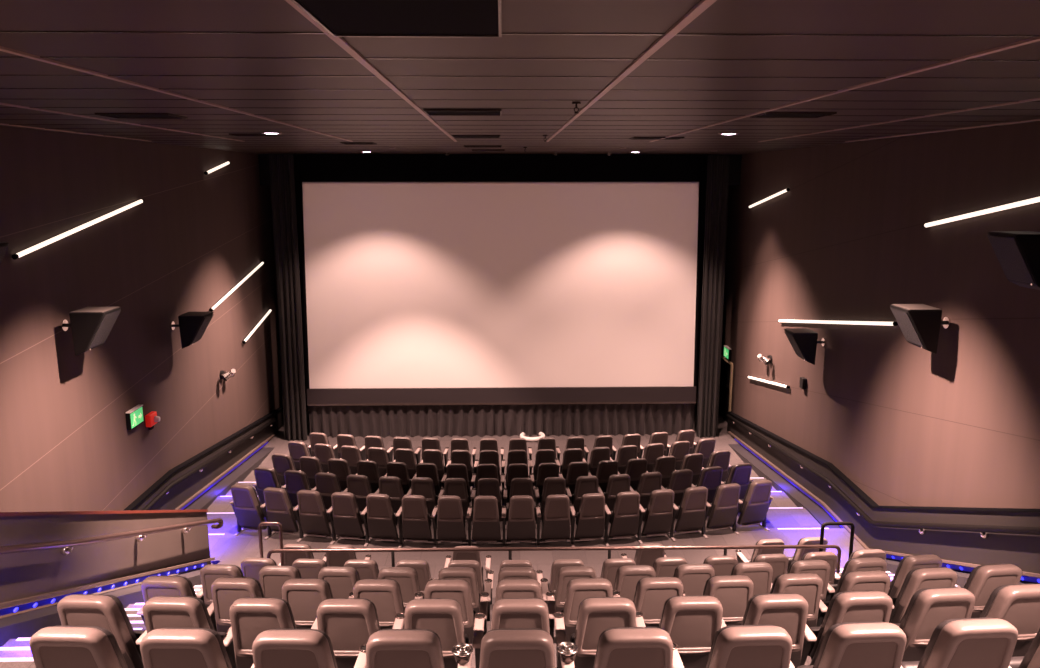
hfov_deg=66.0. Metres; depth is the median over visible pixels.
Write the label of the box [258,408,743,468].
floor
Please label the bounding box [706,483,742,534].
seat
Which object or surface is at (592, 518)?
seat
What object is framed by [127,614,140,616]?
step light
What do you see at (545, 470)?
seat
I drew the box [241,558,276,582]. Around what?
seat
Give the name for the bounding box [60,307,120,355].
wall speaker
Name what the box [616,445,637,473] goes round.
seat
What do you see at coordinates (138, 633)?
armrest
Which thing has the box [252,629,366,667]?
seat
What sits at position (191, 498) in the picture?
trim
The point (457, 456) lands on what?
seat
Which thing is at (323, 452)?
seat
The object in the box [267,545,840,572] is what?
guard rail
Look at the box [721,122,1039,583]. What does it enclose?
wall
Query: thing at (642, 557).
seat
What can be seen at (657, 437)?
seat
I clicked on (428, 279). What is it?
projection screen
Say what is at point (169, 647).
seat
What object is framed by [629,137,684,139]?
ceiling vent
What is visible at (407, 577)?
seat
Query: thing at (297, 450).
seat
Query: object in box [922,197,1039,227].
wall light
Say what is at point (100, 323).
grille
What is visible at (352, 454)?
seat
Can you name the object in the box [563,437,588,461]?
seat
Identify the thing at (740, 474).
seat
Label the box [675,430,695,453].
seat
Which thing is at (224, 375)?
emergency light
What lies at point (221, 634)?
seat cushion
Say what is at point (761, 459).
led line
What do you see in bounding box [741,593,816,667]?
seat
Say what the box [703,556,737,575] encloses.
seat
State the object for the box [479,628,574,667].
seat
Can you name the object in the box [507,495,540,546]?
seat
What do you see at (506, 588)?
seat
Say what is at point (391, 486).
seat
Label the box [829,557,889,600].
seat
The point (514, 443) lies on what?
seat
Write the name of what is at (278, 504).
seat
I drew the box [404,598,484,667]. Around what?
seat
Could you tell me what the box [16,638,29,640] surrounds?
step light
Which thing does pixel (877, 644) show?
seat
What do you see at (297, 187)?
wall
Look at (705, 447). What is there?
seat
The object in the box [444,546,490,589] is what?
seat
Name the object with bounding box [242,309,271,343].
wall light
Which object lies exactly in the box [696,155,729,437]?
curtain
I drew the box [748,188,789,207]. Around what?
wall light
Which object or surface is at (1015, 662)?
armrest
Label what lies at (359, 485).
seat
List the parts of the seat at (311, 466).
panel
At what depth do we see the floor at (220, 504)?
14.72 m
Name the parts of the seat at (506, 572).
panel, armrest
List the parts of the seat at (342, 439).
panel, panel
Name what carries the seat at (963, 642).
on the floor
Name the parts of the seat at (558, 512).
panel, panel, leg, armrest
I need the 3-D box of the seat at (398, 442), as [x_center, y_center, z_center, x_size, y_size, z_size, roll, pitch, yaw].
[-2.339,2.534,16.613,0.564,0.940,0.495,-1,11,-4]
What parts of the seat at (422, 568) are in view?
panel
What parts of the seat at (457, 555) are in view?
armrest, panel, armrest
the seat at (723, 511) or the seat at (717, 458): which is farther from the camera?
the seat at (717, 458)
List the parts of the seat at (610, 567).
panel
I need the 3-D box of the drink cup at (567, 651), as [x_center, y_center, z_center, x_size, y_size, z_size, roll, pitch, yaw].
[0.249,1.673,4.196,0.114,0.070,0.114,0,11,-1]
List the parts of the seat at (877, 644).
backrest, panel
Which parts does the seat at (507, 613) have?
backrest, panel, panel, armrest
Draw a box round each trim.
[0,0,1039,141]
[0,31,1039,153]
[0,569,201,646]
[123,407,282,510]
[175,434,274,509]
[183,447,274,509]
[258,154,741,184]
[727,411,1039,511]
[728,431,1039,577]
[728,444,1029,587]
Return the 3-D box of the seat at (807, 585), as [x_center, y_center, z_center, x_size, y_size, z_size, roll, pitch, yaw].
[2.261,2.317,6.569,0.564,0.940,0.495,-3,11,-14]
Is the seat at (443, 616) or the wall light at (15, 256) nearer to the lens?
the seat at (443, 616)
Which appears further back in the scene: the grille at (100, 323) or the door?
the door
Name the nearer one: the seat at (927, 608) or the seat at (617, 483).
the seat at (927, 608)
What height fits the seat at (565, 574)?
0.940 m
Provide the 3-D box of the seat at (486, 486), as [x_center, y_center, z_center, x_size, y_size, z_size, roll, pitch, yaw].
[-0.451,2.782,13.320,0.564,0.940,0.495,-2,11,-10]
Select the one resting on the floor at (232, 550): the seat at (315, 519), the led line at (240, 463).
the seat at (315, 519)
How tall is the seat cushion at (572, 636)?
0.220 m
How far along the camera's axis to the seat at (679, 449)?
15.74 m
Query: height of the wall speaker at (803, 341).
0.566 m
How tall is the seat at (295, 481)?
0.940 m
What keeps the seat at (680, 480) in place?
on the floor at (779, 518)
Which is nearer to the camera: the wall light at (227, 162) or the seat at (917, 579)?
the seat at (917, 579)
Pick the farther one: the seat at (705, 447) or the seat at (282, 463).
the seat at (705, 447)
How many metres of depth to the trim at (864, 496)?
12.78 m
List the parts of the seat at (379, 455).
panel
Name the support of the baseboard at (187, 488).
attached to the wall at (66, 443)
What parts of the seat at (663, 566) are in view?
panel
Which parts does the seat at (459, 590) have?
panel, backrest, armrest, panel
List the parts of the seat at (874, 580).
backrest, panel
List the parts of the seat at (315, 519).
panel, backrest, panel, leg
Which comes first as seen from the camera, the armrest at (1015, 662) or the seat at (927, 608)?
the armrest at (1015, 662)
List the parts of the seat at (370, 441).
panel, panel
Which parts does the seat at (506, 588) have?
panel, armrest, panel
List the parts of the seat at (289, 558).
panel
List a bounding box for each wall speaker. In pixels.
[0,242,8,263]
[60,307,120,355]
[170,311,213,348]
[784,328,825,363]
[890,304,950,353]
[987,231,1039,289]
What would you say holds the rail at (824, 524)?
on the floor at (232, 550)
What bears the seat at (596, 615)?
on the floor at (808, 660)
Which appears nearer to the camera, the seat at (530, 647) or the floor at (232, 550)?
the seat at (530, 647)
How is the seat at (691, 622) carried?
on the floor at (808, 660)
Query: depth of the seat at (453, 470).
14.12 m
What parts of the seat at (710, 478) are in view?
panel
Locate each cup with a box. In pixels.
[452,643,472,663]
[557,642,577,662]
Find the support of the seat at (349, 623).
on the floor at (808, 660)
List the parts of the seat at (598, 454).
panel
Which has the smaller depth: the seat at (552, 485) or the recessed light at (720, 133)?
the recessed light at (720, 133)
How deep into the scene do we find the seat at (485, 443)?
16.29 m
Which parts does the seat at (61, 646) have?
panel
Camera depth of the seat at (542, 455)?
15.26 m
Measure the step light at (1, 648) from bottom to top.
0.018 m
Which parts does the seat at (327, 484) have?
panel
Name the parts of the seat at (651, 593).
backrest, panel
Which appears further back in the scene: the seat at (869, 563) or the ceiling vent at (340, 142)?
the ceiling vent at (340, 142)
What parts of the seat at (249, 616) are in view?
panel, backrest, armrest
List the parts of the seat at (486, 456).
panel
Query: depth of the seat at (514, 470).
14.12 m
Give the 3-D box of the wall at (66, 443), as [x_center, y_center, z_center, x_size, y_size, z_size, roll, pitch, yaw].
[-6.042,1.199,8.849,0.300,7.520,25.200,0,11,-1]
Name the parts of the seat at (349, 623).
panel, backrest, armrest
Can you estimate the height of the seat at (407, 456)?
0.940 m
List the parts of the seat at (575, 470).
panel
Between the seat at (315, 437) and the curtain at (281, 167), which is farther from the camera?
the curtain at (281, 167)
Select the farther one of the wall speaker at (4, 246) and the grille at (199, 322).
the grille at (199, 322)
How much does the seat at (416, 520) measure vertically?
0.940 m
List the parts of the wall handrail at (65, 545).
bracket knob, bracket knob, bracket knob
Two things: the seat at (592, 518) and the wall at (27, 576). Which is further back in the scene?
the seat at (592, 518)
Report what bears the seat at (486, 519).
on the floor at (232, 550)
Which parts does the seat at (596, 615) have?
backrest, panel, armrest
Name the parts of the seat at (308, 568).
panel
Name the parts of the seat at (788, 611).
backrest, panel, panel, armrest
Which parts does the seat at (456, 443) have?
panel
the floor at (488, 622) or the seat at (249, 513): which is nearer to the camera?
the floor at (488, 622)
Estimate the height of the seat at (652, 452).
0.940 m
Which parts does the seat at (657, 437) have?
panel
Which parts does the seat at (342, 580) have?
panel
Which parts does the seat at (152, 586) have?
armrest, panel, backrest, armrest, panel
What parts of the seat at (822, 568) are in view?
backrest, panel, panel, armrest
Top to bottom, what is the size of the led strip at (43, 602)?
2.457 m
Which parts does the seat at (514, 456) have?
panel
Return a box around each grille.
[87,310,120,349]
[191,314,213,343]
[784,331,805,359]
[890,307,923,346]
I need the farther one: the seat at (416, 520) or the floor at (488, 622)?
the seat at (416, 520)
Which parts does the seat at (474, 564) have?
armrest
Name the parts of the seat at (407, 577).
panel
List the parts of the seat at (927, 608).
backrest, panel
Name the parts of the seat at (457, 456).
panel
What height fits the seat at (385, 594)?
0.940 m
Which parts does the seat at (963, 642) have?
backrest, panel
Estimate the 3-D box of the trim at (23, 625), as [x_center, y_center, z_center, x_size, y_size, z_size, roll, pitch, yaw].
[-4.240,2.931,7.541,0.310,4.010,7.900,0,11,-1]
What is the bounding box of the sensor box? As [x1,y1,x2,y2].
[799,377,806,388]
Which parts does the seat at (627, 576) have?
panel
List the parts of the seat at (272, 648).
panel, backrest, armrest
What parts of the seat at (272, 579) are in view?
panel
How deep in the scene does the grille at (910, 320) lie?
10.07 m
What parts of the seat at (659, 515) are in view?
backrest, panel, leg, panel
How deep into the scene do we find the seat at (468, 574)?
7.39 m
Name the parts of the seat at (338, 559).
panel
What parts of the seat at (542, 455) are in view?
panel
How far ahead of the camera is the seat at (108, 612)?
5.07 m
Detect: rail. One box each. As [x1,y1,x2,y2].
[258,522,283,565]
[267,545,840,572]
[819,522,854,559]
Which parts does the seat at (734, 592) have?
backrest, panel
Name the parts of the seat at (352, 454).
panel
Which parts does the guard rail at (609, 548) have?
post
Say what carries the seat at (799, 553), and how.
on the floor at (232, 550)
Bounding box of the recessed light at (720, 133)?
[718,132,738,134]
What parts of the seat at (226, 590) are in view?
panel, backrest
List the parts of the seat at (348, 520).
panel, backrest, armrest, panel, leg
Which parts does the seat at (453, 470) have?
panel, armrest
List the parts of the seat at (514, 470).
panel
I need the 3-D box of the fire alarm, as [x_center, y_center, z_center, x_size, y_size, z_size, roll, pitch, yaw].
[-5.892,1.404,12.863,0.155,0.270,0.260,0,11,-1]
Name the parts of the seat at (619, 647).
panel, armrest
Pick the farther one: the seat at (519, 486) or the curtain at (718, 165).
the curtain at (718, 165)
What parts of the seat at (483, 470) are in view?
panel, armrest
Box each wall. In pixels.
[0,126,283,618]
[0,509,214,608]
[295,185,706,409]
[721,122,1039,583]
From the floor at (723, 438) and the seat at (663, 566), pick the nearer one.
the seat at (663, 566)
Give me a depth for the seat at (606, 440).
16.47 m
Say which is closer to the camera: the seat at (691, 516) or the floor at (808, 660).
the floor at (808, 660)
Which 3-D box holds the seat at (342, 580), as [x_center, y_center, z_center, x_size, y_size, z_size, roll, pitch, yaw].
[-1.620,2.586,7.666,0.564,0.940,0.495,-2,11,-8]
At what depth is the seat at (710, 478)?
13.63 m
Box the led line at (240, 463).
[180,441,267,509]
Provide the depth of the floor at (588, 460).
16.99 m
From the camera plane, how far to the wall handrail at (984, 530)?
10.98 m
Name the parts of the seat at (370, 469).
panel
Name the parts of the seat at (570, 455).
panel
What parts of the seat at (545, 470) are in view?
panel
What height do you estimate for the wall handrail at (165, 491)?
1.365 m
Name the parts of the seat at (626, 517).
panel, leg, panel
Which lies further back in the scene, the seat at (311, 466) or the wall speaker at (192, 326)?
the seat at (311, 466)
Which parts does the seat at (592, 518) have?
panel, leg, panel, armrest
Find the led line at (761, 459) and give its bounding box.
[734,438,843,527]
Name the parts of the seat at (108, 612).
panel, backrest, armrest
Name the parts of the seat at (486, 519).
panel, leg, armrest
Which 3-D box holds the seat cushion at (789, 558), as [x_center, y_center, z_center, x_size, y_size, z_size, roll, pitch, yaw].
[3.864,3.173,11.038,0.400,0.220,0.103,-1,11,-6]
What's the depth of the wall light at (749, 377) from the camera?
16.88 m
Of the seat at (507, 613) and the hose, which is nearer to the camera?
the seat at (507, 613)
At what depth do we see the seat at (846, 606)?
5.09 m
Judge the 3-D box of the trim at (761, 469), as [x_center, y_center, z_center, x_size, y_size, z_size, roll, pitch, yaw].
[5.277,2.237,11.700,0.330,4.210,15.900,0,11,-1]
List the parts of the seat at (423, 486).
panel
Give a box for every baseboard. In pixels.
[133,409,283,509]
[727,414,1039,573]
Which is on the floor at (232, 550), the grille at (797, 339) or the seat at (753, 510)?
the seat at (753, 510)
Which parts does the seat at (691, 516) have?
backrest, panel, leg, panel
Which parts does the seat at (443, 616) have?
panel, backrest, panel, armrest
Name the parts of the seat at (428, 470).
panel, armrest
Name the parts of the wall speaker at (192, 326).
wall plate, lid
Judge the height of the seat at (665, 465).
0.940 m
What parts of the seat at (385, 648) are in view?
panel, backrest, armrest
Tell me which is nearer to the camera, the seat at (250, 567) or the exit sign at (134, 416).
the seat at (250, 567)
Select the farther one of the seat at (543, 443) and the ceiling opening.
the seat at (543, 443)
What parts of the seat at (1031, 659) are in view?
backrest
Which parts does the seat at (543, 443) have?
panel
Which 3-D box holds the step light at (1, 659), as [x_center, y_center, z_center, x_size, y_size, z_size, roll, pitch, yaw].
[-3.584,2.269,5.559,0.800,0.018,0.036,0,11,-1]
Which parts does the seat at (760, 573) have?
panel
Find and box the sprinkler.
[572,102,580,113]
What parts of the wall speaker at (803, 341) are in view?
lid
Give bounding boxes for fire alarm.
[145,411,159,429]
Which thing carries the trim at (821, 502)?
attached to the wall at (908, 424)
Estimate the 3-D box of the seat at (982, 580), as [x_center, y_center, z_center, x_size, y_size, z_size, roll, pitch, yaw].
[3.916,2.289,6.717,0.564,0.940,0.495,-3,11,-16]
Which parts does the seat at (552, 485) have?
panel, armrest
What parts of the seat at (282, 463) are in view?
panel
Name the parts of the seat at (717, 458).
panel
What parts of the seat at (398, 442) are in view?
panel, panel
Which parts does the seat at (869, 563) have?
backrest, panel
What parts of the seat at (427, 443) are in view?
panel, panel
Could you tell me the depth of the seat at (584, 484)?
13.20 m
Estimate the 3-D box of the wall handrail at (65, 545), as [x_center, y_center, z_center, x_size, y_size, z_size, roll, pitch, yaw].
[-4.329,1.960,7.541,0.162,3.300,7.892,0,11,-1]
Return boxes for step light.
[0,647,29,650]
[0,657,33,661]
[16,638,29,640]
[124,608,140,610]
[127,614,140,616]
[769,507,801,508]
[777,528,828,529]
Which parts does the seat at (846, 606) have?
backrest, panel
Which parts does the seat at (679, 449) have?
panel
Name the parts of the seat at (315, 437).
panel, panel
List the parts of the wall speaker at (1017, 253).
lid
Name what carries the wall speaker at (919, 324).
attached to the wall at (908, 424)
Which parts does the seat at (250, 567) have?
panel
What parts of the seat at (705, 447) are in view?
panel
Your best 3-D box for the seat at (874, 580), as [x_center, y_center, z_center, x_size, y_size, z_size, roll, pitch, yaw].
[2.813,2.309,6.611,0.564,0.940,0.495,-3,11,-14]
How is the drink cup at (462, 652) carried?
on the seat at (385, 648)
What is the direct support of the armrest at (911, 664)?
on the seat at (963, 642)
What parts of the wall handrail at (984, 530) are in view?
bracket knob, bracket knob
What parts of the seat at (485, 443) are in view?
panel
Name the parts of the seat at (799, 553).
backrest, panel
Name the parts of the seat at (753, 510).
backrest, panel, leg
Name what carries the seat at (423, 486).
on the floor at (779, 518)
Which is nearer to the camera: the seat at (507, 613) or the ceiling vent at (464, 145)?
the seat at (507, 613)
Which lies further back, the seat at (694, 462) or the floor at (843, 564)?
the seat at (694, 462)
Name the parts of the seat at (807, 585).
backrest, panel, panel, armrest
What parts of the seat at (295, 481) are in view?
panel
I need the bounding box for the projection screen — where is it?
[298,155,702,405]
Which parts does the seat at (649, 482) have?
panel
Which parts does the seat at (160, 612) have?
panel, backrest, armrest, panel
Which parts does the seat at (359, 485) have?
panel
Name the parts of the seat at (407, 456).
panel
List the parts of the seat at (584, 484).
panel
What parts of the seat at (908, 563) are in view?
backrest, panel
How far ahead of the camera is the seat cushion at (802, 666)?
4.30 m
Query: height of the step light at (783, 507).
0.020 m
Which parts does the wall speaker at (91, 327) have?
wall plate, lid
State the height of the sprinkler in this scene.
0.088 m
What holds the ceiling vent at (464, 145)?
in the ceiling
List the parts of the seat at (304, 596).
panel, backrest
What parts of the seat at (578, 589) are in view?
panel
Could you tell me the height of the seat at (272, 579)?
0.940 m
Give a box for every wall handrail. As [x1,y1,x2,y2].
[0,518,222,554]
[142,419,276,509]
[726,414,1039,538]
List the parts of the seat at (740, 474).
panel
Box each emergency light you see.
[220,369,235,380]
[757,354,771,364]
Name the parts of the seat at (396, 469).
panel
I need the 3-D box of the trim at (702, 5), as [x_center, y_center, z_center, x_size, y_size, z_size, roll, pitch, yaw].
[-0.101,-1.453,4.303,11.040,0.022,17.000,0,11,-1]
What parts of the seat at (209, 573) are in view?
armrest, panel, backrest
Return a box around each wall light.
[12,199,143,259]
[204,161,230,174]
[209,261,263,310]
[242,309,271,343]
[747,376,789,388]
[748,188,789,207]
[777,319,897,325]
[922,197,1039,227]
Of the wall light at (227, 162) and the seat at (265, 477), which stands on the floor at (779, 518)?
the seat at (265, 477)
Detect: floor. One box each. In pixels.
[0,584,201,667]
[93,514,864,603]
[207,479,796,512]
[207,508,820,533]
[225,478,776,495]
[243,454,759,481]
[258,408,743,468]
[470,643,811,667]
[487,621,820,642]
[490,605,493,620]
[840,563,960,587]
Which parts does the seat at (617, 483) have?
panel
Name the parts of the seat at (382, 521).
panel, armrest, panel, leg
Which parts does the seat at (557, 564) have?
panel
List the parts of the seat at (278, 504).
panel, backrest, panel, leg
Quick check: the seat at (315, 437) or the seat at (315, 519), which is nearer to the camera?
the seat at (315, 519)
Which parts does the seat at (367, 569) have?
panel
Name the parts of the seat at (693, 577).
panel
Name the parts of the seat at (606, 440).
panel, panel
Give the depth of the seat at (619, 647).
3.84 m
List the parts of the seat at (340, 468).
panel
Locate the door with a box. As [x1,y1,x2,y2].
[718,354,732,421]
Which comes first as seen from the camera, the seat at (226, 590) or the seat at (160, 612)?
the seat at (160, 612)
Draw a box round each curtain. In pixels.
[269,155,306,440]
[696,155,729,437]
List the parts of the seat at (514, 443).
panel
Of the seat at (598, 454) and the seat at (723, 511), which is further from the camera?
the seat at (598, 454)
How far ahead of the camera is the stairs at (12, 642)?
5.93 m
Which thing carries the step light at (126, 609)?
attached to the stairs at (12, 642)
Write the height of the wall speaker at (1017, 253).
0.577 m
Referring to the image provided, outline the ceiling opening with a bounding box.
[291,0,501,36]
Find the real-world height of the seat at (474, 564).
0.940 m
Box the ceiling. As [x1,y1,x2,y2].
[0,0,1039,153]
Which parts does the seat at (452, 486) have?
panel, armrest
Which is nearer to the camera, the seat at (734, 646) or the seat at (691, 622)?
the seat at (734, 646)
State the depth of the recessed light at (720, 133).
10.37 m
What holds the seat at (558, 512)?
on the floor at (232, 550)
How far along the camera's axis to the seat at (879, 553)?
8.82 m
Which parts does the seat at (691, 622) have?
backrest, panel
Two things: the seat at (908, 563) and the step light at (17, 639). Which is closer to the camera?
the step light at (17, 639)
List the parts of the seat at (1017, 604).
backrest, panel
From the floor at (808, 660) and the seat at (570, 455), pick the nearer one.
the floor at (808, 660)
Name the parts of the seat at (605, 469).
panel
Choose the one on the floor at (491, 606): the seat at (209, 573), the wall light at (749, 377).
the seat at (209, 573)
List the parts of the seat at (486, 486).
panel, armrest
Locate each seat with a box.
[29,625,127,667]
[57,594,146,667]
[137,576,216,631]
[140,627,253,667]
[143,596,236,667]
[196,564,243,605]
[211,577,282,631]
[229,484,274,539]
[229,597,317,667]
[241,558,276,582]
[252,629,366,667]
[253,467,285,503]
[259,566,301,598]
[263,487,305,542]
[272,453,300,485]
[278,544,326,565]
[282,578,352,628]
[284,470,315,506]
[288,441,314,470]
[292,559,326,578]
[297,490,337,544]
[299,456,328,488]
[308,432,338,458]
[314,443,340,472]
[315,473,346,508]
[317,598,404,667]
[318,566,377,597]
[326,545,370,566]
[328,458,356,490]
[331,492,370,546]
[337,434,365,459]
[340,445,367,474]
[344,559,378,579]
[346,475,378,510]
[353,579,423,629]
[357,460,386,492]
[365,436,392,461]
[366,494,403,547]
[366,629,471,667]
[367,447,394,476]
[378,567,433,608]
[379,476,411,512]
[386,462,415,493]
[393,437,420,463]
[395,448,422,478]
[396,560,439,594]
[402,495,437,547]
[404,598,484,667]
[411,477,443,520]
[416,463,446,495]
[422,438,448,472]
[423,449,450,486]
[424,579,488,643]
[437,496,471,545]
[438,567,491,620]
[444,478,475,527]
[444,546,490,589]
[447,464,475,502]
[448,560,493,604]
[450,438,475,473]
[451,450,478,493]
[472,496,505,546]
[476,464,504,505]
[477,478,506,528]
[479,438,503,473]
[479,450,504,487]
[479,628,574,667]
[491,598,566,667]
[495,579,555,642]
[498,567,547,603]
[500,560,542,584]
[505,450,532,485]
[506,463,534,502]
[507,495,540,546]
[508,438,531,477]
[508,478,539,527]
[533,449,559,485]
[534,463,562,503]
[535,437,560,462]
[540,477,571,526]
[541,494,575,546]
[548,559,583,592]
[554,566,600,611]
[560,448,585,478]
[561,578,619,641]
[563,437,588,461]
[565,462,591,501]
[570,597,645,667]
[571,476,603,518]
[575,493,610,545]
[588,447,611,475]
[593,627,683,667]
[594,435,616,459]
[596,460,619,492]
[601,558,635,588]
[604,474,633,510]
[609,491,644,543]
[613,565,656,601]
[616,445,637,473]
[621,434,643,457]
[621,543,665,566]
[624,458,647,489]
[633,577,684,627]
[634,472,664,508]
[642,489,678,541]
[643,443,663,471]
[644,432,670,455]
[653,456,675,487]
[653,557,686,576]
[659,595,725,667]
[665,469,695,505]
[668,441,689,469]
[673,564,714,595]
[674,486,710,538]
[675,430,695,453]
[680,453,703,484]
[693,438,714,467]
[694,466,724,502]
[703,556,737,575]
[703,575,753,625]
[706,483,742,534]
[706,625,794,667]
[707,450,730,481]
[724,463,752,499]
[731,562,772,595]
[736,539,788,562]
[737,480,773,530]
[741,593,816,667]
[753,554,787,583]
[770,573,827,626]
[787,537,827,571]
[787,560,834,601]
[797,621,906,667]
[802,552,839,583]
[808,590,892,664]
[821,570,893,624]
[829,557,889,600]
[837,549,885,583]
[888,555,941,597]
[889,567,956,623]
[895,587,974,661]
[901,618,1017,667]
[964,564,1021,617]
[979,583,1039,656]
[1009,629,1039,667]
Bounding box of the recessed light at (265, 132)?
[260,131,281,133]
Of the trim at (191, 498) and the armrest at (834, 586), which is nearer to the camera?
the armrest at (834, 586)
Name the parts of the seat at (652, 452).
panel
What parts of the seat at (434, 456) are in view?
panel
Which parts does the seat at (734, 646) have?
panel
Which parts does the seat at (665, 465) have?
panel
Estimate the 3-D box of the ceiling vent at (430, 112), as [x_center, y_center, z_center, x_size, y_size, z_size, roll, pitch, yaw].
[-0.509,-2.011,7.257,0.684,0.021,0.514,0,11,-1]
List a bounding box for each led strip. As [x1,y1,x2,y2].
[0,562,206,615]
[886,554,1039,582]
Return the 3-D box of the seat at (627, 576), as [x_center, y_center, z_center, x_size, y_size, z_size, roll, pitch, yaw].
[1.142,2.580,7.695,0.564,0.940,0.495,-2,11,-12]
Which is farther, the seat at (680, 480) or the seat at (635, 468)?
the seat at (635, 468)
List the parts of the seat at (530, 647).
panel, backrest, armrest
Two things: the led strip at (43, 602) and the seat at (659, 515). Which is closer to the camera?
the led strip at (43, 602)
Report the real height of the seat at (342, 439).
0.940 m
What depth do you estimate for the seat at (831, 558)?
8.79 m
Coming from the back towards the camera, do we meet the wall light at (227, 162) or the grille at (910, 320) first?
the wall light at (227, 162)
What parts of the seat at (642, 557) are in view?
panel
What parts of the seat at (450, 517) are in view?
panel, panel, armrest, leg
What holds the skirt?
on the floor at (723, 438)
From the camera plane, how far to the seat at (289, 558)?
10.41 m
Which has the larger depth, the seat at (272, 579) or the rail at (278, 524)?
the rail at (278, 524)
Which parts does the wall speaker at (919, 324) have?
lid, wall plate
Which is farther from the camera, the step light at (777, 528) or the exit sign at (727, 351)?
the exit sign at (727, 351)
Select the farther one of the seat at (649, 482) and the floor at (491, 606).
the seat at (649, 482)
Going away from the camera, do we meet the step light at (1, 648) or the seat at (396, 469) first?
the step light at (1, 648)
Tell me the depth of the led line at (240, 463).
15.92 m
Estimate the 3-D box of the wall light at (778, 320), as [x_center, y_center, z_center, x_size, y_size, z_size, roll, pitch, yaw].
[5.356,-0.207,13.913,0.087,0.854,4.809,0,11,-1]
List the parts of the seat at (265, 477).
panel, backrest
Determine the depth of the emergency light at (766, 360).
16.90 m
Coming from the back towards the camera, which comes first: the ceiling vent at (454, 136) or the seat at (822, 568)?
the ceiling vent at (454, 136)
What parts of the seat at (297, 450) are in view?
panel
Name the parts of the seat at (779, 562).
panel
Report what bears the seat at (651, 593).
on the floor at (488, 622)
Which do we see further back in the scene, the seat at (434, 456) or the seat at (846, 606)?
the seat at (434, 456)
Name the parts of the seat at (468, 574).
panel, armrest, panel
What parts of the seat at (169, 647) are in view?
panel, backrest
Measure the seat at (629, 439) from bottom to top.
0.940 m
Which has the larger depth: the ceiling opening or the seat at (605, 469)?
the seat at (605, 469)
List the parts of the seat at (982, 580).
backrest, panel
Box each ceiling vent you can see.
[95,113,187,118]
[229,133,275,135]
[340,142,376,143]
[423,109,501,115]
[452,135,499,137]
[464,145,501,146]
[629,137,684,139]
[750,112,836,117]
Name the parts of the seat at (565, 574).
panel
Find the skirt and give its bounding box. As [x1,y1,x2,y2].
[308,403,694,437]
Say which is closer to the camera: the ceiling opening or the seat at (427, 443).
the ceiling opening
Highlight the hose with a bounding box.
[519,432,544,441]
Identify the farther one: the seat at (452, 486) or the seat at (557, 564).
the seat at (452, 486)
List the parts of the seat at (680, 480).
panel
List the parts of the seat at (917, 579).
panel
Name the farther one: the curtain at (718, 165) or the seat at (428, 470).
the curtain at (718, 165)
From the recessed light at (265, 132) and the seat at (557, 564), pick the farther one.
the recessed light at (265, 132)
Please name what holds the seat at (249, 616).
on the floor at (808, 660)
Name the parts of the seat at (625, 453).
panel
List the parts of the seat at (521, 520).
panel, panel, leg, armrest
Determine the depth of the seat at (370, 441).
16.46 m
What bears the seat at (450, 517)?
on the floor at (232, 550)
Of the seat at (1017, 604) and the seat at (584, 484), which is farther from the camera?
the seat at (584, 484)
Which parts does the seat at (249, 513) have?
leg, panel, backrest, panel, leg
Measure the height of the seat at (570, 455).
0.940 m
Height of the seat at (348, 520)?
0.940 m
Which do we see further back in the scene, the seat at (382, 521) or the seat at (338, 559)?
the seat at (382, 521)
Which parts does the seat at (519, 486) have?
panel, armrest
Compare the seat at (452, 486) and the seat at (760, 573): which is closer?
the seat at (760, 573)
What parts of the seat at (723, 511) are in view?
backrest, panel, leg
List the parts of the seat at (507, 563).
armrest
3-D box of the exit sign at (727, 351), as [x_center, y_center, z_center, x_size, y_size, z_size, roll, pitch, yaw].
[5.211,0.468,20.118,0.075,0.282,0.440,0,11,-1]
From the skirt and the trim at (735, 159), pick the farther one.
the skirt
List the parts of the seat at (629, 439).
panel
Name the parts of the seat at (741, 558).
armrest, panel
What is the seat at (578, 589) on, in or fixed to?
on the floor at (488, 622)
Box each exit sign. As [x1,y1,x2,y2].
[125,404,143,429]
[724,345,730,359]
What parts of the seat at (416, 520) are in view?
panel, armrest, panel, leg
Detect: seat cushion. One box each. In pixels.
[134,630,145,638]
[217,632,225,637]
[570,633,574,642]
[787,557,792,571]
[797,665,813,667]
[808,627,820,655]
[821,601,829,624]
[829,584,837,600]
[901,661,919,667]
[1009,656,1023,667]
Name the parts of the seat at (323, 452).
panel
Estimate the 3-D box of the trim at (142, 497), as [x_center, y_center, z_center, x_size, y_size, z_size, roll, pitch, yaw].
[-5.989,2.088,15.232,0.120,1.615,10.400,0,11,-1]
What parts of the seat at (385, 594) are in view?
panel, backrest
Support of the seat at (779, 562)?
on the floor
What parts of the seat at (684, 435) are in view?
panel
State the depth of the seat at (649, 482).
13.38 m
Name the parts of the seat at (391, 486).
panel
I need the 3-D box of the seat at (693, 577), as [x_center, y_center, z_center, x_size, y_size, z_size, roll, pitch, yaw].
[1.694,2.575,7.723,0.564,0.940,0.495,-3,11,-13]
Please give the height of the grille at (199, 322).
0.450 m
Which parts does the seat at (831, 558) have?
panel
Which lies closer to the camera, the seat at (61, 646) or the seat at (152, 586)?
the seat at (61, 646)
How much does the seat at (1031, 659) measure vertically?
0.940 m
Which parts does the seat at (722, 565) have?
panel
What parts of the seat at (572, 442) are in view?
panel, panel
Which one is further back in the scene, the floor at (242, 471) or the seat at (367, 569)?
the floor at (242, 471)
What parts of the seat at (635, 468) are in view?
panel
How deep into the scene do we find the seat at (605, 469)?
14.29 m
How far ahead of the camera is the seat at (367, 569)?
8.60 m
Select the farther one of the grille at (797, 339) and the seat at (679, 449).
the seat at (679, 449)
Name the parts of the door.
frame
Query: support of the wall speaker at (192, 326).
attached to the wall at (66, 443)
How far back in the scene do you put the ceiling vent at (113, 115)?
7.59 m
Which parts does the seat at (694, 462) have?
panel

